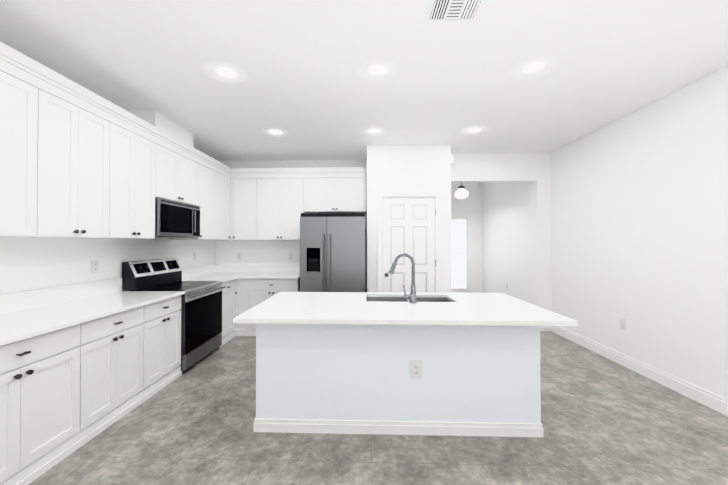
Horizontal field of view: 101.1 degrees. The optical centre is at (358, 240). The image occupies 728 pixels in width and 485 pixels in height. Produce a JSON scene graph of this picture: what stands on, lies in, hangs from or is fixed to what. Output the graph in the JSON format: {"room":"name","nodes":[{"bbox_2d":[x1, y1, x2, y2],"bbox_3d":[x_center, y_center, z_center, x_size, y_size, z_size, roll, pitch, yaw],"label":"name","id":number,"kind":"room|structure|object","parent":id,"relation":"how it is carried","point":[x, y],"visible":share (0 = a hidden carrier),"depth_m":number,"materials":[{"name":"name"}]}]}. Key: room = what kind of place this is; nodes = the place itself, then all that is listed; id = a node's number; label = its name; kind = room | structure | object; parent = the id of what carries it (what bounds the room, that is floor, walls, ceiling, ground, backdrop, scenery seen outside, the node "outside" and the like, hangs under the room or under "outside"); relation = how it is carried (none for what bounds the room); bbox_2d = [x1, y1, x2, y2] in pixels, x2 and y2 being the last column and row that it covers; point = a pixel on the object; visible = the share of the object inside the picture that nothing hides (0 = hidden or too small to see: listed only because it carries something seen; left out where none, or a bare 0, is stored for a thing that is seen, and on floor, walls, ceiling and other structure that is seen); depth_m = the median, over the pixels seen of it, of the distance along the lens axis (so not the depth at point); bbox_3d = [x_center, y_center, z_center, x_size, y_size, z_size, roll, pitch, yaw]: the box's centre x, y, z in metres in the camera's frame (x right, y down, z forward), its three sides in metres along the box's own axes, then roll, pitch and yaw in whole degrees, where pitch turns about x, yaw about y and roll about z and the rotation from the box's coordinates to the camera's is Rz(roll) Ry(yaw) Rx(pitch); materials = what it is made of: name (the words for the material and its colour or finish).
{"room":"kitchen","nodes":[
{"label":"kitchen","id":0,"kind":"room"},
{"bbox_2d":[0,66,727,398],"bbox_3d":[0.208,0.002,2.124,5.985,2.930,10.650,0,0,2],"label":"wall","id":1,"kind":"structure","parent":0,"point":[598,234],"depth_m":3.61,"materials":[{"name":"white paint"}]},
{"bbox_2d":[0,41,51,237],"bbox_3d":[-2.468,-0.634,1.967,0.396,1.220,0.431,0,0,2],"label":"upper cabinet","id":2,"kind":"object","parent":1,"relation":"attached to","point":[25,84],"depth_m":2.04,"materials":[{"name":"white paint"}]},
{"bbox_2d":[52,70,87,237],"bbox_3d":[-2.460,-0.632,2.267,0.396,1.220,0.417,0,0,2],"label":"upper cabinet","id":3,"kind":"object","parent":1,"relation":"attached to","point":[77,160],"depth_m":2.35,"materials":[{"name":"white paint"}]},
{"bbox_2d":[91,260,98,272],"bbox_3d":[-2.635,0.263,2.999,0.008,0.128,0.080,0,0,2],"label":"electrical outlet","id":4,"kind":"object","parent":1,"relation":"attached to","point":[94,266],"visible":1,"depth_m":2.99,"materials":[{"name":"white plastic"}]},
{"bbox_2d":[88,90,119,238],"bbox_3d":[-2.451,-0.629,2.565,0.396,1.220,0.417,0,0,2],"label":"upper cabinet","id":5,"kind":"object","parent":1,"relation":"attached to","point":[103,117],"depth_m":2.64,"materials":[{"name":"white paint"}]},
{"bbox_2d":[116,109,143,238],"bbox_3d":[-2.443,-0.627,2.857,0.396,1.220,0.416,0,0,2],"label":"upper cabinet","id":6,"kind":"object","parent":1,"relation":"attached to","point":[131,126],"depth_m":2.94,"materials":[{"name":"white paint"}]},
{"bbox_2d":[140,121,159,238],"bbox_3d":[-2.434,-0.624,3.154,0.396,1.220,0.416,0,0,2],"label":"upper cabinet","id":7,"kind":"object","parent":1,"relation":"attached to","point":[150,163],"depth_m":3.21,"materials":[{"name":"white paint"}]},
{"bbox_2d":[160,129,183,202],"bbox_3d":[-2.423,-0.851,3.540,0.396,0.760,0.477,0,0,2],"label":"upper cabinet","id":8,"kind":"object","parent":1,"relation":"attached to","point":[171,148],"depth_m":3.57,"materials":[{"name":"white paint"}]},
{"bbox_2d":[155,198,199,236],"bbox_3d":[-2.378,-0.254,3.714,0.477,0.425,0.811,0,0,2],"label":"microwave","id":9,"kind":"object","parent":8,"relation":"attached to","point":[176,219],"visible":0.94,"depth_m":3.59,"materials":[{"name":"grey"}]},
{"bbox_2d":[184,142,199,205],"bbox_3d":[-2.413,-0.848,3.898,0.396,0.760,0.477,0,0,2],"label":"upper cabinet","id":10,"kind":"object","parent":1,"relation":"attached to","point":[191,156],"depth_m":3.98,"materials":[{"name":"white paint"}]},
{"bbox_2d":[170,153,219,239],"bbox_3d":[-2.399,-0.614,4.368,0.396,1.220,0.590,0,0,2],"label":"upper cabinet","id":11,"kind":"object","parent":1,"relation":"attached to","point":[209,167],"depth_m":4.42,"materials":[{"name":"white paint"}]},
{"bbox_2d":[220,162,231,239],"bbox_3d":[-2.387,-0.611,4.802,0.396,1.220,0.526,0,0,2],"label":"upper cabinet","id":12,"kind":"object","parent":1,"relation":"attached to","point":[225,173],"depth_m":4.94,"materials":[{"name":"white paint"}]},
{"bbox_2d":[237,253,241,259],"bbox_3d":[-2.141,0.291,5.380,0.080,0.128,0.008,0,0,2],"label":"electrical outlet","id":13,"kind":"object","parent":1,"relation":"attached to","point":[239,256],"visible":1,"depth_m":5.38,"materials":[{"name":"white plastic"}]},
{"bbox_2d":[232,169,259,239],"bbox_3d":[-1.933,-0.607,5.235,0.527,1.220,0.297,0,0,2],"label":"upper cabinet","id":14,"kind":"object","parent":1,"relation":"attached to","point":[245,182],"depth_m":5.09,"materials":[{"name":"white paint"}]},
{"bbox_2d":[260,169,283,239],"bbox_3d":[-1.529,-0.607,5.223,0.526,1.220,0.297,0,0,2],"label":"upper cabinet","id":15,"kind":"object","parent":1,"relation":"attached to","point":[271,180],"depth_m":5.08,"materials":[{"name":"white paint"}]},
{"bbox_2d":[284,168,303,239],"bbox_3d":[-1.153,-0.607,5.212,0.465,1.220,0.297,0,0,2],"label":"upper cabinet","id":16,"kind":"object","parent":1,"relation":"attached to","point":[293,178],"depth_m":5.07,"materials":[{"name":"white paint"}]},
{"bbox_2d":[304,167,339,212],"bbox_3d":[-0.625,-0.846,5.199,0.592,0.743,0.297,0,0,2],"label":"upper cabinet","id":17,"kind":"object","parent":1,"relation":"attached to","point":[321,184],"depth_m":5.06,"materials":[{"name":"white paint"}]},
{"bbox_2d":[340,167,366,212],"bbox_3d":[-0.153,-0.846,5.186,0.592,0.743,0.297,0,0,2],"label":"upper cabinet","id":18,"kind":"object","parent":1,"relation":"attached to","point":[353,180],"depth_m":5.04,"materials":[{"name":"white paint"}]},
{"bbox_2d":[382,197,434,292],"bbox_3d":[0.776,0.408,4.531,0.813,2.134,0.102,0,0,2],"label":"pantry door","id":19,"kind":"structure","parent":1,"relation":"in","point":[408,225],"depth_m":4.56,"materials":[{"name":"white paint"}]},
{"bbox_2d":[378,192,440,292],"bbox_3d":[0.765,0.381,4.531,0.944,2.212,0.040,0,0,2],"label":"door frame","id":20,"kind":"structure","parent":1,"relation":"attached to","point":[436,195],"depth_m":4.52,"materials":[{"name":"white paint"}]},
{"bbox_2d":[451,218,467,289],"bbox_3d":[2.331,0.335,7.258,0.653,1.750,0.017,0,0,2],"label":"window","id":21,"kind":"structure","parent":1,"relation":"in","point":[459,253],"depth_m":7.26,"materials":[{"name":"white paint"}]},
{"bbox_2d":[619,318,625,329],"bbox_3d":[3.118,0.991,3.534,0.008,0.128,0.080,0,0,2],"label":"electrical outlet","id":22,"kind":"object","parent":1,"relation":"attached to","point":[622,323],"visible":1,"depth_m":3.53,"materials":[{"name":"white plastic"}]},
{"bbox_2d":[550,326,727,415],"bbox_3d":[3.039,1.389,0.860,0.014,0.135,8.070,0,0,2],"label":"baseboard","id":23,"kind":"structure","parent":1,"relation":"attached to","point":[715,402],"depth_m":3.14,"materials":[{"name":"white paint"}]},
{"bbox_2d":[0,0,727,160],"bbox_3d":[0.208,-1.513,2.136,5.985,0.100,10.650,0,0,2],"label":"ceiling","id":24,"kind":"structure","parent":0,"point":[308,85],"depth_m":2.47,"materials":[{"name":"white paint"}]},
{"bbox_2d":[213,65,238,78],"bbox_3d":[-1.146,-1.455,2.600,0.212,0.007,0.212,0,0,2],"label":"recessed light","id":25,"kind":"object","parent":24,"relation":"in","point":[225,66],"visible":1,"depth_m":2.55,"materials":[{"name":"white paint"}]},
{"bbox_2d":[267,129,283,134],"bbox_3d":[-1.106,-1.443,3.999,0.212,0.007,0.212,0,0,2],"label":"recessed light","id":26,"kind":"object","parent":24,"relation":"in","point":[275,129],"visible":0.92,"depth_m":3.95,"materials":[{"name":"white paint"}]},
{"bbox_2d":[366,128,381,133],"bbox_3d":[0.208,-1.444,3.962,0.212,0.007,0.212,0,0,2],"label":"recessed light","id":27,"kind":"object","parent":24,"relation":"in","point":[374,128],"visible":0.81,"depth_m":3.91,"materials":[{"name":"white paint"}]},
{"bbox_2d":[366,62,389,76],"bbox_3d":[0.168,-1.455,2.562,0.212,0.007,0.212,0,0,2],"label":"recessed light","id":28,"kind":"object","parent":24,"relation":"in","point":[377,63],"visible":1,"depth_m":2.51,"materials":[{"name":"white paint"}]},
{"bbox_2d":[424,0,485,23],"bbox_3d":[0.604,-1.462,1.714,0.340,0.008,0.588,0,0,2],"label":"ceiling vent","id":29,"kind":"object","parent":24,"relation":"in","point":[453,11],"visible":1,"depth_m":1.91,"materials":[{"name":"white metal"}]},
{"bbox_2d":[455,182,468,198],"bbox_3d":[2.094,-1.135,6.076,0.270,0.590,0.270,0,0,2],"label":"pendant light","id":30,"kind":"object","parent":24,"relation":"hanging from","point":[461,192],"visible":0.79,"depth_m":6.00,"materials":[{"name":"white glass"}]},
{"bbox_2d":[466,127,482,132],"bbox_3d":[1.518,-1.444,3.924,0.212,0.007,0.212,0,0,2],"label":"recessed light","id":31,"kind":"object","parent":24,"relation":"in","point":[481,128],"visible":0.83,"depth_m":3.89,"materials":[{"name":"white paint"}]},
{"bbox_2d":[519,59,547,74],"bbox_3d":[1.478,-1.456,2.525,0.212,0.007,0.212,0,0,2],"label":"recessed light","id":32,"kind":"object","parent":24,"relation":"in","point":[545,62],"visible":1,"depth_m":2.48,"materials":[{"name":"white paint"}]},
{"bbox_2d":[28,331,727,484],"bbox_3d":[0.208,1.517,2.111,5.985,0.100,10.650,0,0,2],"label":"floor","id":33,"kind":"structure","parent":0,"point":[605,421],"depth_m":2.15,"materials":[{"name":"tile"}]},
{"bbox_2d":[0,320,91,484],"bbox_3d":[-2.328,1.022,1.769,0.687,0.884,0.862,0,0,2],"label":"base cabinet","id":34,"kind":"object","parent":33,"relation":"on","point":[65,392],"depth_m":1.89,"materials":[{"name":"white paint"}]},
{"bbox_2d":[0,276,187,345],"bbox_3d":[-2.312,0.488,1.643,0.727,0.180,3.312,0,0,2],"label":"countertop","id":35,"kind":"structure","parent":34,"relation":"on","point":[28,314],"depth_m":2.43,"materials":[{"name":"white stone"}]},
{"bbox_2d":[92,303,151,438],"bbox_3d":[-2.309,1.028,2.439,0.687,0.884,0.727,0,0,2],"label":"base cabinet","id":36,"kind":"object","parent":33,"relation":"on","point":[121,341],"depth_m":2.47,"materials":[{"name":"white paint"}]},
{"bbox_2d":[152,295,181,394],"bbox_3d":[-2.293,1.032,2.986,0.687,0.884,0.617,0,0,2],"label":"base cabinet","id":37,"kind":"object","parent":33,"relation":"on","point":[166,314],"depth_m":3.03,"materials":[{"name":"white paint"}]},
{"bbox_2d":[122,258,225,370],"bbox_3d":[-2.215,0.862,3.715,0.785,1.237,0.831,0,0,2],"label":"range","id":38,"kind":"object","parent":33,"relation":"on","point":[201,319],"visible":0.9,"depth_m":3.58,"materials":[{"name":"grey"}]},
{"bbox_2d":[218,280,235,347],"bbox_3d":[-2.252,1.044,4.408,0.687,0.884,0.548,0,0,2],"label":"base cabinet","id":39,"kind":"object","parent":33,"relation":"on","point":[228,293],"depth_m":4.42,"materials":[{"name":"white paint"}]},
{"bbox_2d":[182,268,239,282],"bbox_3d":[-2.221,0.511,4.387,0.750,0.180,0.497,0,0,2],"label":"countertop","id":40,"kind":"structure","parent":39,"relation":"on","point":[225,275],"depth_m":4.71,"materials":[{"name":"white stone"}]},
{"bbox_2d":[192,264,299,278],"bbox_3d":[-1.745,0.516,4.996,1.669,0.180,0.747,0,0,2],"label":"countertop","id":41,"kind":"structure","parent":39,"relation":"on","point":[247,271],"depth_m":5.34,"materials":[{"name":"white stone"}]},
{"bbox_2d":[236,279,299,335],"bbox_3d":[-1.415,1.049,4.997,0.992,0.884,0.718,0,0,2],"label":"base cabinet","id":42,"kind":"object","parent":33,"relation":"on","point":[250,293],"depth_m":4.65,"materials":[{"name":"white paint"}]},
{"bbox_2d":[300,213,364,291],"bbox_3d":[-0.359,0.550,4.728,0.944,1.878,1.008,0,0,2],"label":"refrigerator","id":43,"kind":"object","parent":33,"relation":"on","point":[332,252],"visible":0.69,"depth_m":4.29,"materials":[{"name":"grey metal"}]},
{"bbox_2d":[253,296,544,436],"bbox_3d":[0.301,1.031,2.716,2.180,0.884,0.924,0,0,2],"label":"kitchen island","id":44,"kind":"object","parent":33,"relation":"on","point":[333,362],"depth_m":2.27,"materials":[{"name":"white paint"}]},
{"bbox_2d":[233,300,576,325],"bbox_3d":[0.315,0.569,2.386,2.368,0.030,0.640,0,0,2],"label":"island countertop","id":45,"kind":"structure","parent":44,"relation":"on","point":[269,311],"depth_m":2.26,"materials":[{"name":"white stone"}]},
{"bbox_2d":[389,253,416,303],"bbox_3d":[0.397,0.336,2.666,0.248,0.439,0.116,0,0,2],"label":"faucet","id":46,"kind":"object","parent":45,"relation":"on","point":[412,294],"visible":1,"depth_m":2.64,"materials":[{"name":"silver metal"}]},
{"bbox_2d":[366,297,452,301],"bbox_3d":[0.491,0.698,2.895,0.875,0.215,0.440,0,0,2],"label":"undermount sink","id":47,"kind":"object","parent":45,"relation":"in","point":[408,299],"visible":0.06,"depth_m":3.10,"materials":[{"name":"silver metal"}]},
{"bbox_2d":[410,360,421,378],"bbox_3d":[0.436,0.980,2.265,0.092,0.144,0.008,0,0,2],"label":"outlet","id":48,"kind":"object","parent":44,"relation":"attached to","point":[415,369],"visible":1,"depth_m":2.27,"materials":[{"name":"white plastic"}]}
]}

